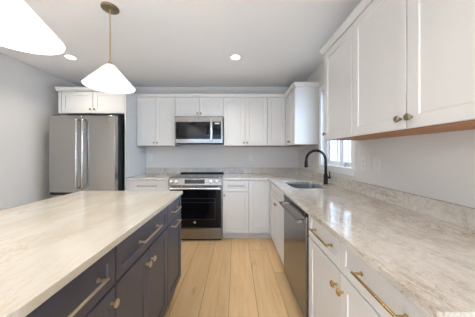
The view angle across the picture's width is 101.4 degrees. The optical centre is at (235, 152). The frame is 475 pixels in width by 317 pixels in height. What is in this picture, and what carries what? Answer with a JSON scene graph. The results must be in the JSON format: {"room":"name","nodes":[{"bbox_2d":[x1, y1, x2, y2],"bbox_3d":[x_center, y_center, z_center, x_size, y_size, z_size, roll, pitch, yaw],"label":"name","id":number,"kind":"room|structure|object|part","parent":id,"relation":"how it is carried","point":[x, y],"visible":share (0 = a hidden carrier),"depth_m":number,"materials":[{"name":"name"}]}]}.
{"room":"kitchen","nodes":[
{"label":"kitchen","id":0,"kind":"room"},
{"bbox_2d":[0,52,79,210],"bbox_3d":[-2.795,0.057,0.167,0.150,2.437,6.534,0,0,0],"label":"wall","id":1,"kind":"structure","parent":0,"point":[28,93],"depth_m":2.51,"materials":[{"name":"white paint"}]},
{"bbox_2d":[0,0,361,86],"bbox_3d":[-0.797,-1.212,0.167,4.146,0.100,6.834,0,0,0],"label":"ceiling","id":2,"kind":"structure","parent":0,"point":[155,43],"depth_m":1.99,"materials":[{"name":"white paint"}]},
{"bbox_2d":[0,0,65,54],"bbox_3d":[-1.000,-0.845,0.870,0.362,0.633,0.362,0,0,0],"label":"pendant lamp","id":3,"kind":"object","parent":2,"relation":"hanging from","point":[21,28],"visible":1,"depth_m":0.96,"materials":[{"name":"white metal"}]},
{"bbox_3d":[-1.000,-0.638,0.870,0.068,0.100,0.068,0,0,0],"label":"bulb","id":4,"kind":"part","parent":3,"relation":"part of","materials":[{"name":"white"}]},
{"bbox_2d":[63,54,77,59],"bbox_3d":[-2.000,-1.159,2.360,0.136,0.004,0.136,0,0,0],"label":"recessed light","id":5,"kind":"object","parent":2,"relation":"in","point":[71,57],"visible":1,"depth_m":2.36,"materials":[{"name":"white paint"}]},
{"bbox_2d":[81,2,135,93],"bbox_3d":[-1.003,-0.845,1.556,0.362,0.633,0.362,0,0,0],"label":"pendant lamp","id":6,"kind":"object","parent":2,"relation":"hanging from","point":[107,78],"visible":1,"depth_m":1.55,"materials":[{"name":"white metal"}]},
{"bbox_3d":[-1.003,-0.614,1.556,0.362,0.172,0.362,0,0,0],"label":"lamp shade","id":7,"kind":"part","parent":6,"relation":"part of","materials":[{"name":"white"}]},
{"bbox_3d":[-1.003,-0.939,1.556,0.009,0.418,0.009,0,0,0],"label":"rod","id":8,"kind":"part","parent":6,"relation":"part of","materials":[{"name":"gold metal"}]},
{"bbox_2d":[230,54,240,59],"bbox_3d":[0.000,-1.159,2.360,0.136,0.004,0.136,0,0,0],"label":"recessed light","id":9,"kind":"object","parent":2,"relation":"in","point":[235,56],"visible":1,"depth_m":2.36,"materials":[{"name":"white paint"}]},
{"bbox_2d":[133,87,298,173],"bbox_3d":[-0.797,0.057,3.509,4.146,2.437,0.150,0,0,0],"label":"wall","id":10,"kind":"structure","parent":0,"point":[185,156],"depth_m":3.43,"materials":[{"name":"white paint"}]},
{"bbox_2d":[58,91,124,118],"bbox_3d":[-2.079,-0.748,3.103,0.956,0.354,0.657,0,0,0],"label":"upper cabinet","id":11,"kind":"object","parent":10,"relation":"attached to","point":[69,102],"visible":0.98,"depth_m":2.81,"materials":[{"name":"white paint"}]},
{"bbox_3d":[-2.284,-0.729,2.814,0.450,0.310,0.020,0,0,0],"label":"door","id":12,"kind":"part","parent":11,"relation":"part of","materials":[{"name":"white paint"}]},
{"bbox_3d":[-1.828,-0.729,2.814,0.450,0.310,0.020,0,0,0],"label":"door","id":13,"kind":"part","parent":11,"relation":"part of","materials":[{"name":"white paint"}]},
{"bbox_2d":[137,98,180,146],"bbox_3d":[-1.272,-0.518,3.256,0.612,0.814,0.353,0,0,0],"label":"upper cabinet","id":14,"kind":"object","parent":10,"relation":"attached to","point":[155,116],"visible":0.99,"depth_m":3.12,"materials":[{"name":"white paint"}]},
{"bbox_3d":[-1.425,-0.499,3.119,0.300,0.770,0.020,0,0,0],"label":"door","id":15,"kind":"part","parent":14,"relation":"part of","materials":[{"name":"white paint"}]},
{"bbox_3d":[-1.272,-0.113,3.281,0.609,0.004,0.301,0,0,0],"label":"underside panel","id":16,"kind":"part","parent":14,"relation":"part of","materials":[{"name":"wood"}]},
{"bbox_3d":[-1.118,-0.499,3.119,0.300,0.770,0.020,0,0,0],"label":"door","id":17,"kind":"part","parent":14,"relation":"part of","materials":[{"name":"white paint"}]},
{"bbox_2d":[175,98,223,117],"bbox_3d":[-0.576,-0.751,3.256,0.773,0.348,0.353,0,0,0],"label":"upper cabinet","id":18,"kind":"object","parent":10,"relation":"attached to","point":[183,106],"visible":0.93,"depth_m":3.12,"materials":[{"name":"white paint"}]},
{"bbox_3d":[-0.769,-0.732,3.119,0.381,0.304,0.020,0,0,0],"label":"door","id":19,"kind":"part","parent":18,"relation":"part of","materials":[{"name":"white paint"}]},
{"bbox_2d":[55,82,319,97],"bbox_3d":[-0.723,-0.915,2.854,3.693,0.050,0.548,0,0,0],"label":"crown molding","id":20,"kind":"structure","parent":18,"relation":"attached to","point":[295,84],"depth_m":3.09,"materials":[{"name":"white paint"}]},
{"bbox_2d":[175,116,223,144],"bbox_3d":[-0.574,-0.357,3.210,0.758,0.434,0.443,0,0,0],"label":"microwave","id":21,"kind":"object","parent":18,"relation":"attached to","point":[189,130],"visible":0.99,"depth_m":3.04,"materials":[{"name":"grey metal"}]},
{"bbox_3d":[-0.375,-0.357,3.014,0.023,0.344,0.051,0,0,0],"label":"door handle","id":22,"kind":"part","parent":21,"relation":"part of","materials":[{"name":"silver metal"}]},
{"bbox_3d":[-0.290,-0.350,3.038,0.130,0.271,0.004,0,0,0],"label":"control panel","id":23,"kind":"part","parent":21,"relation":"part of","materials":[{"name":"black glass"}]},
{"bbox_3d":[-0.383,-0.732,3.119,0.381,0.304,0.020,0,0,0],"label":"door","id":24,"kind":"part","parent":18,"relation":"part of","materials":[{"name":"white paint"}]},
{"bbox_2d":[146,168,297,172],"bbox_3d":[-0.237,0.311,3.424,2.682,0.100,0.020,0,0,0],"label":"backsplash","id":25,"kind":"structure","parent":10,"relation":"attached to","point":[148,170],"depth_m":3.41,"materials":[{"name":"beige stone"}]},
{"bbox_2d":[224,98,266,146],"bbox_3d":[0.164,-0.518,3.256,0.700,0.814,0.353,0,0,0],"label":"upper cabinet","id":26,"kind":"object","parent":10,"relation":"attached to","point":[245,119],"visible":1,"depth_m":3.12,"materials":[{"name":"white paint"}]},
{"bbox_3d":[-0.012,-0.499,3.119,0.344,0.770,0.020,0,0,0],"label":"door","id":27,"kind":"part","parent":26,"relation":"part of","materials":[{"name":"white paint"}]},
{"bbox_3d":[0.164,-0.113,3.281,0.697,0.004,0.301,0,0,0],"label":"underside panel","id":28,"kind":"part","parent":26,"relation":"part of","materials":[{"name":"brown wood"}]},
{"bbox_3d":[0.339,-0.499,3.119,0.344,0.770,0.020,0,0,0],"label":"door","id":29,"kind":"part","parent":26,"relation":"part of","materials":[{"name":"white paint"}]},
{"bbox_2d":[265,98,298,146],"bbox_3d":[0.820,-0.518,3.271,0.608,0.814,0.324,0,0,0],"label":"upper cabinet","id":30,"kind":"object","parent":10,"relation":"attached to","point":[276,107],"visible":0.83,"depth_m":3.12,"materials":[{"name":"white paint"}]},
{"bbox_3d":[0.657,-0.499,3.119,0.277,0.770,0.020,0,0,0],"label":"door","id":31,"kind":"part","parent":30,"relation":"part of","materials":[{"name":"white paint"}]},
{"bbox_3d":[0.821,-0.113,3.281,0.605,0.004,0.301,0,0,0],"label":"underside panel","id":32,"kind":"part","parent":30,"relation":"part of","materials":[{"name":"brown wood"}]},
{"bbox_2d":[163,232,302,316],"bbox_3d":[-0.797,1.325,1.392,4.146,0.100,4.384,0,0,0],"label":"floor","id":33,"kind":"structure","parent":0,"point":[226,277],"depth_m":1.91,"materials":[{"name":"brown wood"}]},
{"bbox_2d":[25,247,119,316],"bbox_3d":[-0.803,0.833,0.630,0.659,0.883,0.400,0,0,0],"label":"base cabinet","id":34,"kind":"object","parent":33,"relation":"on","point":[91,293],"visible":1,"depth_m":0.68,"materials":[{"name":"grey paint"}]},
{"bbox_3d":[-0.493,0.475,0.635,0.039,0.017,0.200,0,0,0],"label":"pull handle","id":35,"kind":"part","parent":34,"relation":"part of","materials":[{"name":"gold metal"}]},
{"bbox_3d":[-0.522,0.862,0.630,0.020,0.590,0.395,0,0,0],"label":"door","id":36,"kind":"part","parent":34,"relation":"part of","materials":[{"name":"grey paint"}]},
{"bbox_3d":[-0.497,0.620,0.801,0.029,0.033,0.033,0,0,0],"label":"knob","id":37,"kind":"part","parent":34,"relation":"part of","materials":[{"name":"gold metal"}]},
{"bbox_2d":[49,115,124,198],"bbox_3d":[-2.089,0.375,2.992,0.902,1.800,0.828,0,0,0],"label":"refrigerator","id":38,"kind":"object","parent":33,"relation":"on","point":[87,152],"visible":0.62,"depth_m":2.64,"materials":[{"name":"grey metal"}]},
{"bbox_3d":[-2.089,0.557,2.686,0.894,0.034,0.060,0,0,0],"label":"recess trim","id":39,"kind":"part","parent":38,"relation":"part of","materials":[{"name":"black"}]},
{"bbox_2d":[125,93,145,190],"bbox_3d":[-1.589,0.175,3.119,0.019,2.200,0.627,0,0,0],"label":"panel","id":40,"kind":"object","parent":33,"relation":"on","point":[135,156],"visible":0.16,"depth_m":2.98,"materials":[{"name":"white paint"}]},
{"bbox_2d":[113,207,166,316],"bbox_3d":[-0.803,0.833,1.151,0.659,0.883,0.636,0,0,0],"label":"base cabinet","id":41,"kind":"object","parent":33,"relation":"on","point":[140,285],"visible":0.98,"depth_m":1.09,"materials":[{"name":"grey paint"}]},
{"bbox_2d":[0,191,182,316],"bbox_3d":[-0.984,0.376,1.127,0.967,0.030,1.443,0,0,0],"label":"countertop","id":42,"kind":"structure","parent":41,"relation":"on","point":[45,245],"depth_m":0.85,"materials":[{"name":"beige stone"}]},
{"bbox_3d":[-0.522,0.862,0.991,0.020,0.590,0.312,0,0,0],"label":"door","id":43,"kind":"part","parent":41,"relation":"part of","materials":[{"name":"grey paint"}]},
{"bbox_3d":[-0.522,0.478,1.151,0.020,0.157,0.631,0,0,0],"label":"drawer","id":44,"kind":"part","parent":41,"relation":"part of","materials":[{"name":"grey paint"}]},
{"bbox_3d":[-0.493,0.475,1.151,0.039,0.017,0.250,0,0,0],"label":"pull handle","id":45,"kind":"part","parent":41,"relation":"part of","materials":[{"name":"gold metal"}]},
{"bbox_3d":[-0.522,0.862,1.310,0.020,0.590,0.312,0,0,0],"label":"door","id":46,"kind":"part","parent":41,"relation":"part of","materials":[{"name":"grey paint"}]},
{"bbox_2d":[126,180,168,190],"bbox_3d":[-1.268,0.833,3.095,0.620,0.883,0.659,0,0,0],"label":"base cabinet","id":47,"kind":"object","parent":33,"relation":"on","point":[131,185],"visible":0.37,"depth_m":2.81,"materials":[{"name":"white paint"}]},
{"bbox_2d":[125,173,179,179],"bbox_3d":[-1.267,0.376,3.106,0.622,0.030,0.654,0,0,0],"label":"countertop","id":48,"kind":"structure","parent":47,"relation":"on","point":[147,176],"depth_m":2.96,"materials":[{"name":"beige stone"}]},
{"bbox_2d":[167,196,181,304],"bbox_3d":[-0.803,0.833,1.653,0.659,0.883,0.364,0,0,0],"label":"base cabinet","id":49,"kind":"object","parent":33,"relation":"on","point":[174,219],"visible":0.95,"depth_m":1.63,"materials":[{"name":"grey paint"}]},
{"bbox_3d":[-0.522,0.478,1.653,0.020,0.157,0.359,0,0,0],"label":"drawer","id":50,"kind":"part","parent":49,"relation":"part of","materials":[{"name":"grey paint"}]},
{"bbox_2d":[169,172,223,239],"bbox_3d":[-0.572,0.804,3.068,0.760,0.942,0.682,0,0,0],"label":"range","id":51,"kind":"object","parent":33,"relation":"on","point":[201,212],"visible":0.94,"depth_m":2.79,"materials":[{"name":"grey metal"}]},
{"bbox_3d":[-0.572,0.505,2.758,0.720,0.027,0.061,0,0,0],"label":"oven handle","id":52,"kind":"part","parent":51,"relation":"part of","materials":[{"name":"silver metal"}]},
{"bbox_3d":[-0.572,0.780,2.811,0.754,0.600,0.043,0,0,0],"label":"oven door","id":53,"kind":"part","parent":51,"relation":"part of","materials":[{"name":"black glass"}]},
{"bbox_3d":[-0.572,0.804,2.787,0.736,0.542,0.003,0,0,0],"label":"door glass","id":54,"kind":"part","parent":51,"relation":"part of","materials":[{"name":"black glass"}]},
{"bbox_3d":[-0.572,0.414,2.803,0.760,0.122,0.058,0,0,0],"label":"control panel","id":55,"kind":"part","parent":51,"relation":"part of","materials":[{"name":"silver metal"}]},
{"bbox_2d":[172,173,223,176],"bbox_3d":[-0.572,0.356,3.104,0.760,0.006,0.560,0,0,0],"label":"cooktop","id":56,"kind":"object","parent":51,"relation":"in","point":[181,174],"depth_m":3.02,"materials":[{"name":"black glass"}]},
{"bbox_3d":[-0.572,1.163,2.812,0.754,0.154,0.041,0,0,0],"label":"storage drawer","id":57,"kind":"part","parent":51,"relation":"part of","materials":[{"name":"silver metal"}]},
{"bbox_3d":[-0.572,1.225,2.846,0.740,0.098,0.015,0,0,0],"label":"kick plate","id":58,"kind":"part","parent":51,"relation":"part of","materials":[{"name":"black metal"}]},
{"bbox_3d":[-0.572,0.343,3.357,0.736,0.020,0.055,0,0,0],"label":"vent trim","id":59,"kind":"part","parent":51,"relation":"part of","materials":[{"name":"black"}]},
{"bbox_2d":[223,180,248,237],"bbox_3d":[0.003,0.833,3.095,0.377,0.883,0.659,0,0,0],"label":"base cabinet","id":60,"kind":"object","parent":33,"relation":"on","point":[235,192],"visible":0.98,"depth_m":2.81,"materials":[{"name":"white paint"}]},
{"bbox_3d":[0.003,0.478,2.814,0.372,0.157,0.020,0,0,0],"label":"drawer","id":61,"kind":"part","parent":60,"relation":"part of","materials":[{"name":"white paint"}]},
{"bbox_3d":[0.003,0.862,2.814,0.372,0.590,0.020,0,0,0],"label":"door","id":62,"kind":"part","parent":60,"relation":"part of","materials":[{"name":"white paint"}]},
{"bbox_2d":[248,180,271,237],"bbox_3d":[0.659,0.833,3.114,0.928,0.883,0.620,0,0,0],"label":"base cabinet","id":63,"kind":"object","parent":33,"relation":"on","point":[259,190],"visible":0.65,"depth_m":2.81,"materials":[{"name":"white paint"}]},
{"bbox_2d":[222,173,474,316],"bbox_3d":[0.469,0.376,1.937,1.312,0.030,2.993,0,0,0],"label":"countertop","id":64,"kind":"structure","parent":63,"relation":"on","point":[429,260],"depth_m":0.81,"materials":[{"name":"beige stone"}]},
{"bbox_2d":[288,184,323,188],"bbox_3d":[0.787,0.496,2.217,0.415,0.209,0.545,0,0,0],"label":"sink","id":65,"kind":"object","parent":64,"relation":"in","point":[300,186],"visible":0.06,"depth_m":2.47,"materials":[{"name":"grey metal"}]},
{"bbox_2d":[304,149,330,183],"bbox_3d":[0.947,0.159,2.247,0.299,0.402,0.054,0,0,0],"label":"faucet","id":66,"kind":"object","parent":64,"relation":"on","point":[326,177],"visible":1,"depth_m":2.23,"materials":[{"name":"black metal"}]},
{"bbox_3d":[0.932,0.099,2.247,0.256,0.282,0.031,0,0,0],"label":"spout","id":67,"kind":"part","parent":66,"relation":"part of","materials":[{"name":"black metal"}]},
{"bbox_2d":[270,182,283,264],"bbox_3d":[0.791,0.833,2.373,0.649,0.883,0.858,0,0,0],"label":"base cabinet","id":68,"kind":"object","parent":33,"relation":"on","point":[276,210],"visible":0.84,"depth_m":2.29,"materials":[{"name":"white paint"}]},
{"bbox_3d":[0.506,0.862,2.535,0.020,0.590,0.388,0,0,0],"label":"door","id":69,"kind":"part","parent":68,"relation":"part of","materials":[{"name":"white paint"}]},
{"bbox_3d":[0.506,0.478,2.337,0.020,0.157,0.783,0,0,0],"label":"false drawer","id":70,"kind":"part","parent":68,"relation":"part of","materials":[{"name":"white paint"}]},
{"bbox_3d":[0.506,0.862,2.140,0.020,0.590,0.388,0,0,0],"label":"door","id":71,"kind":"part","parent":68,"relation":"part of","materials":[{"name":"white paint"}]},
{"bbox_2d":[279,194,308,316],"bbox_3d":[0.759,0.837,1.632,0.674,0.876,0.606,0,0,0],"label":"dishwasher","id":72,"kind":"object","parent":33,"relation":"on","point":[296,220],"visible":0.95,"depth_m":1.51,"materials":[{"name":"grey metal"}]},
{"bbox_3d":[0.452,0.485,1.632,0.059,0.024,0.544,0,0,0],"label":"towel bar handle","id":73,"kind":"part","parent":72,"relation":"part of","materials":[{"name":"silver metal"}]},
{"bbox_2d":[309,215,428,316],"bbox_3d":[0.787,0.833,0.895,0.659,0.883,0.850,0,0,0],"label":"base cabinet","id":74,"kind":"object","parent":33,"relation":"on","point":[341,284],"visible":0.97,"depth_m":0.89,"materials":[{"name":"white paint"}]},
{"bbox_3d":[0.477,0.475,1.099,0.039,0.017,0.225,0,0,0],"label":"pull handle","id":75,"kind":"part","parent":74,"relation":"part of","materials":[{"name":"gold metal"}]},
{"bbox_3d":[0.506,0.478,1.121,0.020,0.157,0.393,0,0,0],"label":"drawer","id":76,"kind":"part","parent":74,"relation":"part of","materials":[{"name":"white paint"}]},
{"bbox_3d":[0.506,0.862,1.121,0.020,0.590,0.393,0,0,0],"label":"door","id":77,"kind":"part","parent":74,"relation":"part of","materials":[{"name":"white paint"}]},
{"bbox_3d":[0.481,0.642,0.950,0.029,0.033,0.033,0,0,0],"label":"knob","id":78,"kind":"part","parent":74,"relation":"part of","materials":[{"name":"gold metal"}]},
{"bbox_3d":[0.481,0.642,0.894,0.029,0.033,0.033,0,0,0],"label":"knob","id":79,"kind":"part","parent":74,"relation":"part of","materials":[{"name":"gold metal"}]},
{"bbox_3d":[0.506,0.862,0.696,0.020,0.590,0.446,0,0,0],"label":"door","id":80,"kind":"part","parent":74,"relation":"part of","materials":[{"name":"white paint"}]},
{"bbox_3d":[0.477,0.475,0.662,0.039,0.017,0.225,0,0,0],"label":"pull handle","id":81,"kind":"part","parent":74,"relation":"part of","materials":[{"name":"gold metal"}]},
{"bbox_3d":[0.506,0.478,0.696,0.020,0.157,0.446,0,0,0],"label":"drawer","id":82,"kind":"part","parent":74,"relation":"part of","materials":[{"name":"white paint"}]},
{"bbox_2d":[299,61,474,207],"bbox_3d":[1.201,0.057,0.167,0.150,2.437,6.534,0,0,0],"label":"wall","id":83,"kind":"structure","parent":0,"point":[439,166],"depth_m":1.19,"materials":[{"name":"white paint"}]},
{"bbox_2d":[286,87,318,145],"bbox_3d":[0.948,-0.518,2.874,0.352,0.814,0.504,0,0,0],"label":"upper cabinet","id":84,"kind":"object","parent":83,"relation":"attached to","point":[302,103],"visible":0.99,"depth_m":2.62,"materials":[{"name":"white paint"}]},
{"bbox_3d":[0.811,-0.499,2.986,0.020,0.770,0.236,0,0,0],"label":"door","id":85,"kind":"part","parent":84,"relation":"part of","materials":[{"name":"white paint"}]},
{"bbox_3d":[0.811,-0.499,2.743,0.020,0.770,0.236,0,0,0],"label":"door","id":86,"kind":"part","parent":84,"relation":"part of","materials":[{"name":"white paint"}]},
{"bbox_3d":[0.973,-0.113,2.874,0.300,0.004,0.501,0,0,0],"label":"underside panel","id":87,"kind":"part","parent":84,"relation":"part of","materials":[{"name":"brown wood"}]},
{"bbox_2d":[318,84,356,175],"bbox_3d":[1.186,-0.318,2.190,0.180,1.075,0.786,0,0,0],"label":"window","id":88,"kind":"structure","parent":83,"relation":"in","point":[346,163],"depth_m":2.18,"materials":[{"name":"white paint"}]},
{"bbox_3d":[1.224,-0.323,2.344,0.045,0.883,0.281,0,0,0],"label":"sash","id":89,"kind":"part","parent":88,"relation":"part of","materials":[{"name":"white paint"}]},
{"bbox_3d":[1.111,0.161,2.190,0.030,0.022,0.786,0,0,0],"label":"sill","id":90,"kind":"part","parent":88,"relation":"part of","materials":[{"name":"white paint"}]},
{"bbox_3d":[1.224,-0.323,2.037,0.045,0.883,0.281,0,0,0],"label":"sash","id":91,"kind":"part","parent":88,"relation":"part of","materials":[{"name":"white paint"}]},
{"bbox_2d":[322,25,389,139],"bbox_3d":[0.948,-0.518,1.544,0.352,0.814,0.414,0,0,0],"label":"upper cabinet","id":92,"kind":"object","parent":83,"relation":"attached to","point":[338,59],"visible":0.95,"depth_m":1.51,"materials":[{"name":"white paint"}]},
{"bbox_3d":[0.811,-0.499,1.544,0.020,0.770,0.409,0,0,0],"label":"door","id":93,"kind":"part","parent":92,"relation":"part of","materials":[{"name":"white paint"}]},
{"bbox_2d":[320,0,373,54],"bbox_3d":[0.952,-0.915,1.119,0.345,0.050,1.348,0,0,0],"label":"crown molding","id":94,"kind":"structure","parent":92,"relation":"attached to","point":[363,4],"depth_m":1.37,"materials":[{"name":"white paint"}]},
{"bbox_3d":[0.973,-0.113,1.544,0.300,0.004,0.411,0,0,0],"label":"underside panel","id":95,"kind":"part","parent":92,"relation":"part of","materials":[{"name":"brown wood"}]},
{"bbox_2d":[361,157,366,170],"bbox_3d":[1.121,0.095,1.700,0.009,0.116,0.072,0,0,0],"label":"wall outlet","id":96,"kind":"object","parent":83,"relation":"attached to","point":[363,159],"visible":1,"depth_m":1.69,"materials":[{"name":"white plastic"}]},
{"bbox_2d":[373,157,379,171],"bbox_3d":[1.121,0.095,1.545,0.010,0.116,0.072,0,0,0],"label":"wall outlet","id":97,"kind":"object","parent":83,"relation":"attached to","point":[376,161],"visible":1,"depth_m":1.54,"materials":[{"name":"white plastic"}]},
{"bbox_2d":[374,161,377,168],"bbox_3d":[1.118,0.095,1.545,0.004,0.066,0.032,0,0,0],"label":"rocker switch","id":98,"kind":"object","parent":97,"relation":"attached to","point":[375,162],"depth_m":1.54,"materials":[{"name":"white plastic"}]},
{"bbox_2d":[298,168,474,230],"bbox_3d":[1.116,0.311,1.937,0.020,0.100,2.993,0,0,0],"label":"backsplash","id":99,"kind":"structure","parent":83,"relation":"attached to","point":[464,216],"depth_m":1.22,"materials":[{"name":"beige stone"}]},
{"bbox_2d":[352,0,474,136],"bbox_3d":[0.948,-0.517,0.910,0.352,0.816,0.846,0,0,0],"label":"upper cabinet","id":100,"kind":"object","parent":83,"relation":"attached to","point":[413,61],"visible":1,"depth_m":0.89,"materials":[{"name":"white paint"}]},
{"bbox_3d":[0.811,-0.499,1.122,0.020,0.770,0.418,0,0,0],"label":"door","id":101,"kind":"part","parent":100,"relation":"part of","materials":[{"name":"white paint"}]},
{"bbox_3d":[0.786,-0.163,0.939,0.029,0.033,0.033,0,0,0],"label":"knob","id":102,"kind":"part","parent":100,"relation":"part of","materials":[{"name":"gold metal"}]},
{"bbox_3d":[0.786,-0.163,0.882,0.029,0.033,0.033,0,0,0],"label":"knob","id":103,"kind":"part","parent":100,"relation":"part of","materials":[{"name":"gold metal"}]},
{"bbox_3d":[0.973,-0.113,0.910,0.300,0.004,0.843,0,0,0],"label":"underside panel","id":104,"kind":"part","parent":100,"relation":"part of","materials":[{"name":"brown wood"}]},
{"bbox_3d":[0.811,-0.499,0.699,0.020,0.770,0.418,0,0,0],"label":"door","id":105,"kind":"part","parent":100,"relation":"part of","materials":[{"name":"white paint"}]}
]}

